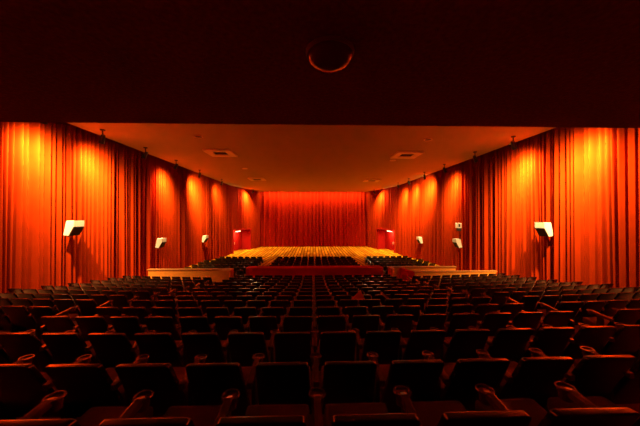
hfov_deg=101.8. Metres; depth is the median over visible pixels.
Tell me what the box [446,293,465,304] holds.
seat
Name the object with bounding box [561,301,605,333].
seat
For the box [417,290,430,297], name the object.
seat
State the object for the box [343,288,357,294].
seat
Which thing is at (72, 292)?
seat
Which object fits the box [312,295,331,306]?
seat
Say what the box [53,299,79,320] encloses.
seat
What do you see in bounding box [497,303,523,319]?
seat
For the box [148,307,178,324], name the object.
seat
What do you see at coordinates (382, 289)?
seat
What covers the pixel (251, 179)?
ceiling vent
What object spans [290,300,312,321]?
seat
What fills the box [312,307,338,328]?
seat
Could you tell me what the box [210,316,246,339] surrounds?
seat
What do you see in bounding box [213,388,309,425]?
seat
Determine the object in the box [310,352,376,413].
seat
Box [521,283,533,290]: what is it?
seat
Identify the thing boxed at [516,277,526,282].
seat
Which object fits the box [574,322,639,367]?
seat
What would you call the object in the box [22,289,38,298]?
seat
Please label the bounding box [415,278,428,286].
seat
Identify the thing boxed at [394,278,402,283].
seat
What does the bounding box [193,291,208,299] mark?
seat
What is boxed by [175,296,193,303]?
seat
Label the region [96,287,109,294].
seat
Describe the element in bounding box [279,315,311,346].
seat
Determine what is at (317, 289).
seat
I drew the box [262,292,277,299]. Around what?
seat
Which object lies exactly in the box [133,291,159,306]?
seat
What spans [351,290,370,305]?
seat
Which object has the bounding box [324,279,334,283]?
seat
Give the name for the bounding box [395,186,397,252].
drape
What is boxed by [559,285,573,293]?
seat
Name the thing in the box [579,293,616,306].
seat
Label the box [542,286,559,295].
seat
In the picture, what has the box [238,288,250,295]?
seat
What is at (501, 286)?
seat
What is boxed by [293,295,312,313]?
seat
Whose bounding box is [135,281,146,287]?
seat
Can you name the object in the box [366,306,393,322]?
seat
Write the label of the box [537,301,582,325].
seat
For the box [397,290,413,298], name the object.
seat
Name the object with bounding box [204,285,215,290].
seat
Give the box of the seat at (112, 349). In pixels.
[85,330,138,368]
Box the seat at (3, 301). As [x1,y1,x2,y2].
[0,298,12,312]
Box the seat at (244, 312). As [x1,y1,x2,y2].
[231,307,257,323]
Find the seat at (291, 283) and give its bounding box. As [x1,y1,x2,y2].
[288,282,299,288]
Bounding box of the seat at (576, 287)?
[560,285,587,293]
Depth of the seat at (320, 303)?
6.56 m
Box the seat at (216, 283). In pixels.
[214,282,224,287]
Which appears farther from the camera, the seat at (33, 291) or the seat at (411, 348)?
the seat at (33, 291)
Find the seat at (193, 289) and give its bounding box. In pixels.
[191,288,204,295]
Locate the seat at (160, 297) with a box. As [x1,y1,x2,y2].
[157,295,177,306]
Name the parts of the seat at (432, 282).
backrest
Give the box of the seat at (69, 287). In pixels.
[68,286,81,291]
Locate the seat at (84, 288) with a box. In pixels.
[82,287,95,293]
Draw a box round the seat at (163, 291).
[153,288,175,296]
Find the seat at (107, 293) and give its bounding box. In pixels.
[101,291,116,299]
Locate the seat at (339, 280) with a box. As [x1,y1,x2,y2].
[335,279,346,284]
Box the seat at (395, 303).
[380,299,402,312]
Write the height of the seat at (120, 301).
0.836 m
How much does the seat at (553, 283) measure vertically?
0.836 m
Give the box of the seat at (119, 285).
[118,284,129,290]
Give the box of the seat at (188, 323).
[176,316,213,339]
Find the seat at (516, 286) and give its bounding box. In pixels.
[508,284,520,290]
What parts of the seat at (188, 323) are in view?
backrest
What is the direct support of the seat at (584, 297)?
on the floor at (636, 407)
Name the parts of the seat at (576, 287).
backrest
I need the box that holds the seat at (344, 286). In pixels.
[340,285,353,290]
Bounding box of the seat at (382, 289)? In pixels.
[373,287,387,292]
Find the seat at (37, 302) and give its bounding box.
[32,299,58,313]
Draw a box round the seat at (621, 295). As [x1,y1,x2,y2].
[595,292,634,304]
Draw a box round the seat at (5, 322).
[0,306,30,330]
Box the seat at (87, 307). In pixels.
[75,299,112,315]
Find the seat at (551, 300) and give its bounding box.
[533,295,559,311]
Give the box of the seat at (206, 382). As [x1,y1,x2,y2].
[178,354,251,415]
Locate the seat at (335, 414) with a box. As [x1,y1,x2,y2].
[308,387,419,425]
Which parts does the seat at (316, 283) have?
backrest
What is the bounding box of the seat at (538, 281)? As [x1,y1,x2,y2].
[533,280,546,286]
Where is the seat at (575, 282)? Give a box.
[570,281,582,289]
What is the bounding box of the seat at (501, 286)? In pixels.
[495,284,507,291]
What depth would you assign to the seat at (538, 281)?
11.80 m
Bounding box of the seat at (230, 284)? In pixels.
[227,282,236,287]
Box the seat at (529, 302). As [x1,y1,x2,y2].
[505,296,539,311]
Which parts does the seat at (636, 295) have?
backrest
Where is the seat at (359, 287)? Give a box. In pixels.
[353,285,366,290]
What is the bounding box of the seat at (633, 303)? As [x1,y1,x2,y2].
[603,299,639,308]
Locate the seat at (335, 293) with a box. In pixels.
[329,291,345,299]
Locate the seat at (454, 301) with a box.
[446,298,468,311]
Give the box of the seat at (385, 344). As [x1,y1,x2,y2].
[351,328,400,364]
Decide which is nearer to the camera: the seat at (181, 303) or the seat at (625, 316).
the seat at (625, 316)
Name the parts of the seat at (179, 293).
backrest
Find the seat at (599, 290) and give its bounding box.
[576,288,607,293]
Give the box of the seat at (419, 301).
[402,298,424,312]
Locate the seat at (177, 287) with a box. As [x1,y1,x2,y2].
[169,285,188,298]
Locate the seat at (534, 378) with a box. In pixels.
[476,349,573,407]
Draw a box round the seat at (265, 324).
[245,316,280,346]
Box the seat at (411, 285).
[410,284,420,289]
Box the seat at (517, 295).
[505,291,525,302]
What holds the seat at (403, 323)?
on the floor at (636, 407)
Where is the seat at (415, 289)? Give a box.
[406,287,417,293]
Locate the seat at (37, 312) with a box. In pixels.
[28,306,78,339]
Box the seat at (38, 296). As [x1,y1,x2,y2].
[35,294,55,304]
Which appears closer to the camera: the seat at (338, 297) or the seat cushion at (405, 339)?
the seat cushion at (405, 339)
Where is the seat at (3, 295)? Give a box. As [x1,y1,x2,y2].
[0,293,18,303]
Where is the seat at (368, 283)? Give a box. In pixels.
[362,281,374,286]
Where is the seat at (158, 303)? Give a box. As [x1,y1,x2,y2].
[154,300,178,314]
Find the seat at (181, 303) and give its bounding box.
[175,300,197,309]
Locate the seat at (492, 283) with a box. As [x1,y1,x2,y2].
[490,282,500,287]
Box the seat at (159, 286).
[157,285,170,292]
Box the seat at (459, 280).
[451,279,461,286]
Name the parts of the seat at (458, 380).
leg, armrest, backrest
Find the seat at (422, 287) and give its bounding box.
[417,286,433,293]
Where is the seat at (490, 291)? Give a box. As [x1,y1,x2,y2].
[484,288,500,297]
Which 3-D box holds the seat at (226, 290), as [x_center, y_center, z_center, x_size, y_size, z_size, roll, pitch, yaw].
[-3.478,3.247,10.056,0.601,0.836,0.691,0,-1,-1]
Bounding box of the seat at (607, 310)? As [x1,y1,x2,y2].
[580,300,628,315]
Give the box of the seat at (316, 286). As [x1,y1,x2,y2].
[312,285,325,289]
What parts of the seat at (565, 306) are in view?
armrest, backrest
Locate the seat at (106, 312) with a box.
[94,307,120,323]
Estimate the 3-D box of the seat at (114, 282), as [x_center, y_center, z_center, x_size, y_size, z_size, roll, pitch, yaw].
[-9.598,3.605,12.546,0.601,0.836,0.691,0,-1,1]
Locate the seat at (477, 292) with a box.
[462,288,485,303]
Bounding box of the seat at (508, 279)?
[506,278,515,283]
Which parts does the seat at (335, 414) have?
armrest, backrest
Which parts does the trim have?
rail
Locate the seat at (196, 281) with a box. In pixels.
[194,279,208,287]
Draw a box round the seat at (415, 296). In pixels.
[409,294,428,303]
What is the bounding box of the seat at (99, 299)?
[90,295,111,305]
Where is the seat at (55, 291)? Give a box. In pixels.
[53,290,72,299]
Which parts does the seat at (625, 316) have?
leg, armrest, backrest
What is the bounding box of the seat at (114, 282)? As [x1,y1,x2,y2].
[112,281,122,286]
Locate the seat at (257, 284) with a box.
[251,282,261,287]
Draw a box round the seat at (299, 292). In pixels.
[296,291,312,306]
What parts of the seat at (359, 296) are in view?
panel, backrest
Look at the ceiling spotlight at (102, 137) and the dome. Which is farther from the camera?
the ceiling spotlight at (102, 137)
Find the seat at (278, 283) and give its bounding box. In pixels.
[276,282,286,287]
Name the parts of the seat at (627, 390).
leg, armrest, backrest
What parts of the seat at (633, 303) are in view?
backrest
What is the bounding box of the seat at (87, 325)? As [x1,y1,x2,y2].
[73,316,113,341]
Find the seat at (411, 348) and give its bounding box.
[391,328,445,359]
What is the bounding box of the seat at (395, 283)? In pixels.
[389,281,398,286]
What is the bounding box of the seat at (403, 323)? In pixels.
[374,314,412,337]
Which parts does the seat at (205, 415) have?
armrest, backrest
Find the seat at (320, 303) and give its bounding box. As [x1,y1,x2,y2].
[312,300,334,321]
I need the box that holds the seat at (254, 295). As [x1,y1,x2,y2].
[245,292,259,299]
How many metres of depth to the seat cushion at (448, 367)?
2.76 m
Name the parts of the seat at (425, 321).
backrest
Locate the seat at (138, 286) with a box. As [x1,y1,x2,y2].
[131,284,142,290]
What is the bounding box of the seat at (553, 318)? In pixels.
[521,311,574,335]
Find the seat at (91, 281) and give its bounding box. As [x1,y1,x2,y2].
[90,280,100,286]
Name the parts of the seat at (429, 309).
backrest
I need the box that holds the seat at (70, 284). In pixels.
[67,283,81,288]
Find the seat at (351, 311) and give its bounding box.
[339,306,365,330]
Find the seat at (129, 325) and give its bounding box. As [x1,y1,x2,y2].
[107,316,147,340]
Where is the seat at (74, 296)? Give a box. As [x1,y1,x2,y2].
[71,294,89,305]
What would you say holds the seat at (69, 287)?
on the floor at (636, 407)
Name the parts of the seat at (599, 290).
backrest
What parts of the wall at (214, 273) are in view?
rail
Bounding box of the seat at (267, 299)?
[255,296,271,306]
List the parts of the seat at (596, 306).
backrest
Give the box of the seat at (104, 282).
[101,280,111,286]
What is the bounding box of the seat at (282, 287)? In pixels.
[273,285,284,291]
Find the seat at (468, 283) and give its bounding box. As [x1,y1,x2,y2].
[465,282,476,289]
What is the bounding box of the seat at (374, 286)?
[367,284,380,290]
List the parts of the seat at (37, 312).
leg, backrest, armrest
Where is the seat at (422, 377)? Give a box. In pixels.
[367,351,443,412]
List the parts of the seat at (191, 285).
backrest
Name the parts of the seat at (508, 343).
armrest, backrest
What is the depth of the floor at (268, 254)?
36.99 m
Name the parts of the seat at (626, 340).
armrest, backrest, leg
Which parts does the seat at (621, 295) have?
backrest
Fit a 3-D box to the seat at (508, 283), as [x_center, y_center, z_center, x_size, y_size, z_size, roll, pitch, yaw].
[8.274,3.454,11.851,0.601,0.836,0.691,0,-1,-4]
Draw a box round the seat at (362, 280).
[358,279,369,284]
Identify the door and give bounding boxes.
[234,236,237,250]
[389,235,393,249]
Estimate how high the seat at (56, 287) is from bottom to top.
0.836 m
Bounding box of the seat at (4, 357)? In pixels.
[0,340,41,363]
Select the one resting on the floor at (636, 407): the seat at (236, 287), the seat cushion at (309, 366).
the seat at (236, 287)
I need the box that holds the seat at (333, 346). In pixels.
[311,329,355,370]
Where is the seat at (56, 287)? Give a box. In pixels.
[54,286,70,294]
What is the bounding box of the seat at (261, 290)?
[253,288,265,295]
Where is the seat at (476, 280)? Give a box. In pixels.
[474,279,484,284]
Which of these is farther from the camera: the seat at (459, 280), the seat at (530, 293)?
the seat at (459, 280)
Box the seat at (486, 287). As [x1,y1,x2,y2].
[482,285,493,292]
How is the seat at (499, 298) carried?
on the floor at (636, 407)
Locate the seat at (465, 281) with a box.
[463,279,473,285]
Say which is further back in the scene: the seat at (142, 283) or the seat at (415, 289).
the seat at (142, 283)
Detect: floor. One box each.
[0,292,639,425]
[190,246,439,267]
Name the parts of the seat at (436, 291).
backrest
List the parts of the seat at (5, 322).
backrest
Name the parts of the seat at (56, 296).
backrest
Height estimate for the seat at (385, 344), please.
0.836 m
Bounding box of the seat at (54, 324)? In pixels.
[40,315,81,335]
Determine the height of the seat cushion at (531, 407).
0.134 m
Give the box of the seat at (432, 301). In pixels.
[423,298,446,312]
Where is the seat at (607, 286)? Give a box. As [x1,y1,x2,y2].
[599,284,613,288]
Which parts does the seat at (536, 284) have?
backrest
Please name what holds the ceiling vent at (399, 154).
in the ceiling at (290, 158)
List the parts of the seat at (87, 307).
backrest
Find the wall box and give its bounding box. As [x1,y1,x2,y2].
[455,223,461,230]
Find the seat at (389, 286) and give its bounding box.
[383,284,393,289]
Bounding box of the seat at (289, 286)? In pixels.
[286,285,297,291]
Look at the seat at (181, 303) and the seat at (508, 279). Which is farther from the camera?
the seat at (508, 279)
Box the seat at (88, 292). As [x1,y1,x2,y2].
[85,290,100,298]
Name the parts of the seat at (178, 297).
backrest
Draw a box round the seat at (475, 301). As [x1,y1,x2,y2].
[467,297,490,310]
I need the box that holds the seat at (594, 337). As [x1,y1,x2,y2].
[542,324,615,363]
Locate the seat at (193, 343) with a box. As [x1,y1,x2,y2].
[176,330,226,366]
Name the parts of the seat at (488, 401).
armrest, backrest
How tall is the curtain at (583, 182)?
9.900 m
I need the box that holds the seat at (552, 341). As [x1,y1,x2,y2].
[506,325,574,362]
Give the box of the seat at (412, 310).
[393,305,420,321]
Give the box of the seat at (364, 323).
[343,315,378,345]
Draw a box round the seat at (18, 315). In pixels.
[2,306,35,332]
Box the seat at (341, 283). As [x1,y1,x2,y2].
[337,282,349,287]
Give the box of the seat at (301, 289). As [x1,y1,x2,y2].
[298,288,312,300]
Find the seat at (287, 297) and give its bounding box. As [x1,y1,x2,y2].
[274,295,293,306]
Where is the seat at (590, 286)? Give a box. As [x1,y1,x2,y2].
[586,284,600,293]
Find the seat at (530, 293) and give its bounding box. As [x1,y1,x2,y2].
[527,291,543,301]
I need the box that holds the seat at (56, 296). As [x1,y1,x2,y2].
[52,294,75,304]
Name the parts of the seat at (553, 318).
backrest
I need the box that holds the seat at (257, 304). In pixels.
[245,300,265,314]
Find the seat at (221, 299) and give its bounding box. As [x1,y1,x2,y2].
[217,296,232,306]
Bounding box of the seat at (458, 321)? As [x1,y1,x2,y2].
[434,313,479,336]
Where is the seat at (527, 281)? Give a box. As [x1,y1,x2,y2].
[524,280,535,285]
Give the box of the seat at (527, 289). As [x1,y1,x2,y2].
[517,287,530,295]
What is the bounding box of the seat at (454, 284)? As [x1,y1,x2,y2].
[448,283,463,298]
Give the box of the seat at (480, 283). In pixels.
[478,282,488,287]
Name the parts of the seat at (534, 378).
leg, armrest, backrest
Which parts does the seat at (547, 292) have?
backrest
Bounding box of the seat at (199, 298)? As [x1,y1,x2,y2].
[196,296,212,306]
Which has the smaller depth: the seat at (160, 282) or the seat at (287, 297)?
the seat at (287, 297)
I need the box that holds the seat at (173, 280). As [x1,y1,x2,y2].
[170,279,182,284]
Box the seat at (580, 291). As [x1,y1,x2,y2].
[561,289,592,299]
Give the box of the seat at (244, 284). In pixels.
[239,282,249,287]
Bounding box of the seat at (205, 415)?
[98,389,230,425]
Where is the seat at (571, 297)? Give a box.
[554,294,578,308]
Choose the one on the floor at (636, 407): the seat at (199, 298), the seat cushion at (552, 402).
the seat at (199, 298)
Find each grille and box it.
[69,227,83,235]
[535,228,548,236]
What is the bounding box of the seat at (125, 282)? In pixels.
[124,281,134,286]
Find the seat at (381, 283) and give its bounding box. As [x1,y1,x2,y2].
[374,281,386,286]
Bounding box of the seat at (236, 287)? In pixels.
[232,285,242,291]
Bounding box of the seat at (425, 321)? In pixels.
[404,314,446,330]
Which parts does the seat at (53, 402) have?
armrest, backrest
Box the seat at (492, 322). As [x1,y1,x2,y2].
[476,313,511,335]
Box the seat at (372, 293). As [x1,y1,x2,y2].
[364,291,380,298]
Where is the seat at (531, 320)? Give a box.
[493,312,542,334]
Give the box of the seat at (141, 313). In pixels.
[120,307,148,323]
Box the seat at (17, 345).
[0,330,51,371]
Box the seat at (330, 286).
[326,285,339,291]
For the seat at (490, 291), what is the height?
0.836 m
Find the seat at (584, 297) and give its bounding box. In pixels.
[561,294,597,307]
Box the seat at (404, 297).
[390,294,408,305]
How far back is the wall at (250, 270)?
16.22 m
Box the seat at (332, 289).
[327,288,342,295]
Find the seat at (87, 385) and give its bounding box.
[42,354,124,419]
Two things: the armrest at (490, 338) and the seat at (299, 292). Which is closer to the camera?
the armrest at (490, 338)
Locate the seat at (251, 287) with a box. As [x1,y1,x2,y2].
[246,285,256,291]
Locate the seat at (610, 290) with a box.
[592,288,622,292]
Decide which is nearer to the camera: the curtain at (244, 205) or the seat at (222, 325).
the seat at (222, 325)
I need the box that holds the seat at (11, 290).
[7,288,23,295]
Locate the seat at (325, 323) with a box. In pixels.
[311,315,344,346]
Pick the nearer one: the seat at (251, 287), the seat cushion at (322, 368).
the seat cushion at (322, 368)
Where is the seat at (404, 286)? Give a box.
[396,284,407,289]
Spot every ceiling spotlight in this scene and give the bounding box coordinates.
[98,129,105,143]
[142,147,147,158]
[473,151,477,162]
[511,136,516,149]
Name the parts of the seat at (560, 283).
backrest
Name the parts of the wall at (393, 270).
rail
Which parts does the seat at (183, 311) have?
backrest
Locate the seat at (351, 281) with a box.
[347,279,357,284]
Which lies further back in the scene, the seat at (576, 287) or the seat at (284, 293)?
the seat at (576, 287)
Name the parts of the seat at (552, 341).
armrest, backrest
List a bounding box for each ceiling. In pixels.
[0,0,639,127]
[69,123,555,191]
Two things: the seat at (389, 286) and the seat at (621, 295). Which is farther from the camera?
the seat at (389, 286)
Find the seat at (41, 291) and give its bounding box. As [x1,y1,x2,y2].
[38,289,54,298]
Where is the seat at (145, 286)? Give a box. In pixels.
[144,285,155,291]
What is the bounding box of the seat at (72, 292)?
[69,290,84,295]
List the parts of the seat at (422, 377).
leg, armrest, backrest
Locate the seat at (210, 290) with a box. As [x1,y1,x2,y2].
[207,288,219,295]
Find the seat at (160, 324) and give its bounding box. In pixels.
[141,316,180,340]
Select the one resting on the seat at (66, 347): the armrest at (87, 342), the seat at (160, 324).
the armrest at (87, 342)
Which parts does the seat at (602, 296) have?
backrest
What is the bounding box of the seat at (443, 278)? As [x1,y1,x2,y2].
[439,277,450,282]
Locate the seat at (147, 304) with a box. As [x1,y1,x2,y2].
[131,300,152,314]
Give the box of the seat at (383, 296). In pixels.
[371,292,389,305]
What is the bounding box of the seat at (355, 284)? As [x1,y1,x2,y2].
[350,282,361,287]
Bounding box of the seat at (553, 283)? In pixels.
[544,282,558,290]
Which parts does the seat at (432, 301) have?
backrest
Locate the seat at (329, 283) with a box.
[325,282,336,288]
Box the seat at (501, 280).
[495,278,505,283]
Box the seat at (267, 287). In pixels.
[259,285,270,291]
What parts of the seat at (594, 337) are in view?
armrest, backrest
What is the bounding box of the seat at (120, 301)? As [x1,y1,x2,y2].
[109,295,139,313]
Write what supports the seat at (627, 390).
on the floor at (636, 407)
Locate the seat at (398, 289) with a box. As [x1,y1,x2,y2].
[391,287,402,293]
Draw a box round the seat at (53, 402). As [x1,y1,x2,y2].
[0,390,152,425]
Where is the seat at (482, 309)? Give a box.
[462,304,498,320]
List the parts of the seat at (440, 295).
backrest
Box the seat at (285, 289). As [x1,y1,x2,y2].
[283,288,296,295]
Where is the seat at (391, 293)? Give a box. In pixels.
[380,290,397,298]
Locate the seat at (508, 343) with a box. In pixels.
[468,326,532,362]
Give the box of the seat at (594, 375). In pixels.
[529,348,636,411]
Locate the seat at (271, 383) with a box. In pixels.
[246,353,311,413]
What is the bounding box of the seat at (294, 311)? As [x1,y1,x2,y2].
[286,307,311,324]
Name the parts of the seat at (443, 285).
backrest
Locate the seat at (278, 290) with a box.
[268,288,280,295]
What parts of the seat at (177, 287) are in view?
backrest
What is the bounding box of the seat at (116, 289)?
[110,287,123,294]
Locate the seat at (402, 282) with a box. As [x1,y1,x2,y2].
[401,281,410,286]
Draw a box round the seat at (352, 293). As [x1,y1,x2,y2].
[346,291,363,296]
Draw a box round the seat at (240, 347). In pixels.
[222,330,270,366]
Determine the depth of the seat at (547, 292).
8.13 m
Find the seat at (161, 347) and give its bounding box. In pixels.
[130,330,182,366]
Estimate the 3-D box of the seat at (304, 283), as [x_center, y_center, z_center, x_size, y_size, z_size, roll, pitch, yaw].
[-0.641,3.601,12.268,0.601,0.836,0.691,0,-1,-1]
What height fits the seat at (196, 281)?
0.836 m
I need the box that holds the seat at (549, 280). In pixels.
[545,279,556,286]
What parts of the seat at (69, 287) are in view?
backrest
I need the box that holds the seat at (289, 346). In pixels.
[268,329,311,370]
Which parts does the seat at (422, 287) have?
backrest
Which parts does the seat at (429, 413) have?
armrest, backrest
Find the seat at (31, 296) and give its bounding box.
[17,293,35,303]
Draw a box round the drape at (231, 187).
[230,185,232,253]
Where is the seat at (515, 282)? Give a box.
[513,281,523,286]
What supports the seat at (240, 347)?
on the floor at (636, 407)
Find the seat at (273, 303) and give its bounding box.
[268,300,289,315]
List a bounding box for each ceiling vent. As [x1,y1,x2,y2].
[202,149,237,156]
[247,178,265,180]
[363,179,380,181]
[390,151,423,158]
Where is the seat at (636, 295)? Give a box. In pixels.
[616,292,639,299]
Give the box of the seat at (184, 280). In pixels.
[182,279,191,284]
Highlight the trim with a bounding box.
[413,270,496,279]
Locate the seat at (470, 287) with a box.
[466,285,480,293]
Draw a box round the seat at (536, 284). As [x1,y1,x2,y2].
[532,283,546,287]
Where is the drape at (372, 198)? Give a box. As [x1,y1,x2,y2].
[368,190,377,248]
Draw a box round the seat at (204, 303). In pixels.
[199,300,220,314]
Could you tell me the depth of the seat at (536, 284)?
10.53 m
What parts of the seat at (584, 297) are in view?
backrest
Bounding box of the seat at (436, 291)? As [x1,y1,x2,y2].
[429,289,448,298]
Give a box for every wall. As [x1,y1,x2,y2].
[147,268,229,284]
[220,268,233,281]
[232,228,250,253]
[246,266,382,278]
[376,228,394,252]
[387,266,455,277]
[399,268,414,280]
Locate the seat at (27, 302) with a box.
[10,298,33,312]
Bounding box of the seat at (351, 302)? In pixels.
[334,299,356,315]
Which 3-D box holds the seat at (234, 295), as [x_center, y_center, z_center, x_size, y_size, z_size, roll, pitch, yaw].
[-2.869,3.040,8.955,0.601,0.836,0.691,0,-1,-1]
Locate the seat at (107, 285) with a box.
[105,284,116,290]
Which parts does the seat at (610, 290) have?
backrest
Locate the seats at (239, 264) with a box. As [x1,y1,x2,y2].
[107,256,519,285]
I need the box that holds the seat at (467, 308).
[445,304,472,321]
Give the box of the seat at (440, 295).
[426,293,446,304]
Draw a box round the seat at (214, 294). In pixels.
[211,292,225,299]
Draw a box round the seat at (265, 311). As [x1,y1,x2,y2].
[258,307,285,331]
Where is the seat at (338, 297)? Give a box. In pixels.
[332,295,350,306]
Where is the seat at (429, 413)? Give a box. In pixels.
[393,385,531,425]
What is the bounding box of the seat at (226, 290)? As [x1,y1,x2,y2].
[223,288,235,295]
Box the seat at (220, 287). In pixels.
[218,285,228,291]
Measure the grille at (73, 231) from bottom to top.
0.410 m
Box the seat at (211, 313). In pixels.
[204,307,230,323]
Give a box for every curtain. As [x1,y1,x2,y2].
[0,122,229,292]
[230,185,259,253]
[260,192,367,246]
[368,186,397,252]
[398,127,639,287]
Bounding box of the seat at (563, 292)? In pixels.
[558,290,576,300]
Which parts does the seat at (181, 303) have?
backrest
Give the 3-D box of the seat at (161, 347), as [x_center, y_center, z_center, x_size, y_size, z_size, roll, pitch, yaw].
[-2.144,1.927,3.552,0.601,0.836,0.691,0,-1,-1]
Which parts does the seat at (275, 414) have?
armrest, backrest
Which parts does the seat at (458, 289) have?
backrest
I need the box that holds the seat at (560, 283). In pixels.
[547,282,570,288]
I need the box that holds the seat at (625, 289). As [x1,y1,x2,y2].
[621,287,637,292]
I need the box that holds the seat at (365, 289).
[358,287,372,294]
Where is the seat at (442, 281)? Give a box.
[438,280,450,286]
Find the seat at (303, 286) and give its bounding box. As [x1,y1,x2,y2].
[299,285,312,295]
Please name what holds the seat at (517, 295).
on the floor at (636, 407)
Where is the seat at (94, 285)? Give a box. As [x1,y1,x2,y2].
[92,284,104,289]
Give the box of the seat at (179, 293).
[175,291,194,298]
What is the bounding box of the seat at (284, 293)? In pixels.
[279,291,294,306]
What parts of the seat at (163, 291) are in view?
backrest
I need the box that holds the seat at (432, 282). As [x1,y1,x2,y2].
[423,280,438,290]
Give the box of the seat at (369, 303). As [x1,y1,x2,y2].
[357,299,379,313]
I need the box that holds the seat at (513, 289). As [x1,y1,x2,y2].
[502,287,515,296]
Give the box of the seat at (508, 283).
[502,281,512,287]
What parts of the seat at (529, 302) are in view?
backrest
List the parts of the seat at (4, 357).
backrest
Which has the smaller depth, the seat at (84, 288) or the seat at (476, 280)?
the seat at (84, 288)
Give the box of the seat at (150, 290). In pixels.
[140,288,153,295]
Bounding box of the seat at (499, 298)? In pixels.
[481,292,508,309]
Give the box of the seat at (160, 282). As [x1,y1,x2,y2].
[159,281,170,288]
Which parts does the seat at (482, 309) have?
backrest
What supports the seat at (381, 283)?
on the floor at (636, 407)
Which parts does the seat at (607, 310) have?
backrest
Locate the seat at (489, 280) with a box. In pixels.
[485,278,494,284]
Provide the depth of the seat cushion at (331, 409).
1.90 m
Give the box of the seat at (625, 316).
[582,309,639,336]
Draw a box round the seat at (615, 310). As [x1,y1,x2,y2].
[608,308,639,324]
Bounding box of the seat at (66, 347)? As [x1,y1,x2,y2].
[39,330,95,363]
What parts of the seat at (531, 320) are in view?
backrest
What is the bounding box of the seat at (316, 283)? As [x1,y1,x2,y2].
[312,282,324,285]
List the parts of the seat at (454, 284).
backrest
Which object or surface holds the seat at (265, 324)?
on the floor at (636, 407)
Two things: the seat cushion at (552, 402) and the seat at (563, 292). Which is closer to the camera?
the seat cushion at (552, 402)
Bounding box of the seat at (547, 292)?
[539,290,559,300]
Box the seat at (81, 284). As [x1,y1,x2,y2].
[80,283,91,289]
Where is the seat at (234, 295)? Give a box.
[228,292,242,299]
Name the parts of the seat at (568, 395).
armrest, backrest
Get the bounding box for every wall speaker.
[63,220,83,235]
[155,238,165,247]
[202,235,207,241]
[416,237,422,243]
[452,239,461,247]
[535,222,552,236]
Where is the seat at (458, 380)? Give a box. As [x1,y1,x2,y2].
[422,350,509,409]
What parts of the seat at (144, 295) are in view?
backrest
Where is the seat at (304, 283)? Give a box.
[300,282,312,291]
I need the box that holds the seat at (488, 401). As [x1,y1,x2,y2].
[475,383,639,425]
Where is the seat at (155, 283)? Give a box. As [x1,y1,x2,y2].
[147,281,157,287]
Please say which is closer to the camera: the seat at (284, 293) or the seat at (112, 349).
the seat at (112, 349)
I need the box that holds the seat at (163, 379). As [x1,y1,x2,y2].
[110,354,187,416]
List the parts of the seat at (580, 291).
backrest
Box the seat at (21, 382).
[0,354,60,419]
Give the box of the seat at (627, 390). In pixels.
[574,346,639,403]
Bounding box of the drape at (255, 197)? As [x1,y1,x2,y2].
[250,190,259,248]
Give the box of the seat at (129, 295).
[118,291,135,300]
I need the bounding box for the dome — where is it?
[305,35,354,72]
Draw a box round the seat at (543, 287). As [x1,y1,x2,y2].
[531,286,545,290]
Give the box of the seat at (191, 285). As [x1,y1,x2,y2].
[182,282,199,291]
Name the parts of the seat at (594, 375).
leg, armrest, backrest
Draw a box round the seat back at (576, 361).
[574,359,630,379]
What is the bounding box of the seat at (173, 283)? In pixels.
[170,282,183,288]
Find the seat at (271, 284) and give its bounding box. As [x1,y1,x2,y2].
[264,282,274,287]
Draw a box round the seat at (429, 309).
[418,305,446,319]
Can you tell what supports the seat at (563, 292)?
on the floor at (636, 407)
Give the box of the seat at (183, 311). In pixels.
[175,307,203,323]
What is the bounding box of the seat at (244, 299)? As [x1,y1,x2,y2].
[236,296,252,306]
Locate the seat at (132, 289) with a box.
[125,287,137,295]
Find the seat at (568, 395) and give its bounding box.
[547,381,639,425]
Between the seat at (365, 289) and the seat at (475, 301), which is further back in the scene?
the seat at (365, 289)
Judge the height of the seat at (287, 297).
0.836 m
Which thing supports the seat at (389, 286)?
on the floor at (636, 407)
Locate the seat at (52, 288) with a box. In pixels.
[41,285,54,293]
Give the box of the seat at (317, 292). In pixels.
[312,291,328,306]
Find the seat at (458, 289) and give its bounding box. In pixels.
[446,286,466,296]
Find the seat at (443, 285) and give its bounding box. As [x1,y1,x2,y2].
[434,283,451,290]
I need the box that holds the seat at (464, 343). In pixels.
[430,327,489,362]
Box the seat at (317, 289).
[312,288,326,297]
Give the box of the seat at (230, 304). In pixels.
[222,300,242,314]
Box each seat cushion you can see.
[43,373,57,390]
[61,314,78,320]
[77,406,152,425]
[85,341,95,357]
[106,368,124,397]
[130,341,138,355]
[162,405,230,425]
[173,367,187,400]
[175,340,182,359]
[220,340,226,359]
[241,366,251,397]
[244,404,309,425]
[265,340,270,357]
[309,366,310,387]
[321,366,323,387]
[324,402,388,425]
[359,339,364,355]
[379,364,390,394]
[401,401,467,425]
[402,338,408,357]
[440,363,455,395]
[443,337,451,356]
[475,398,547,425]
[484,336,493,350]
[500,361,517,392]
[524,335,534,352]
[537,309,552,316]
[547,396,637,421]
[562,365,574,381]
[582,317,609,325]
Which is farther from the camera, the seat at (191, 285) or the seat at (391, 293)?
the seat at (191, 285)
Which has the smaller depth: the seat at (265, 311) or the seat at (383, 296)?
the seat at (265, 311)

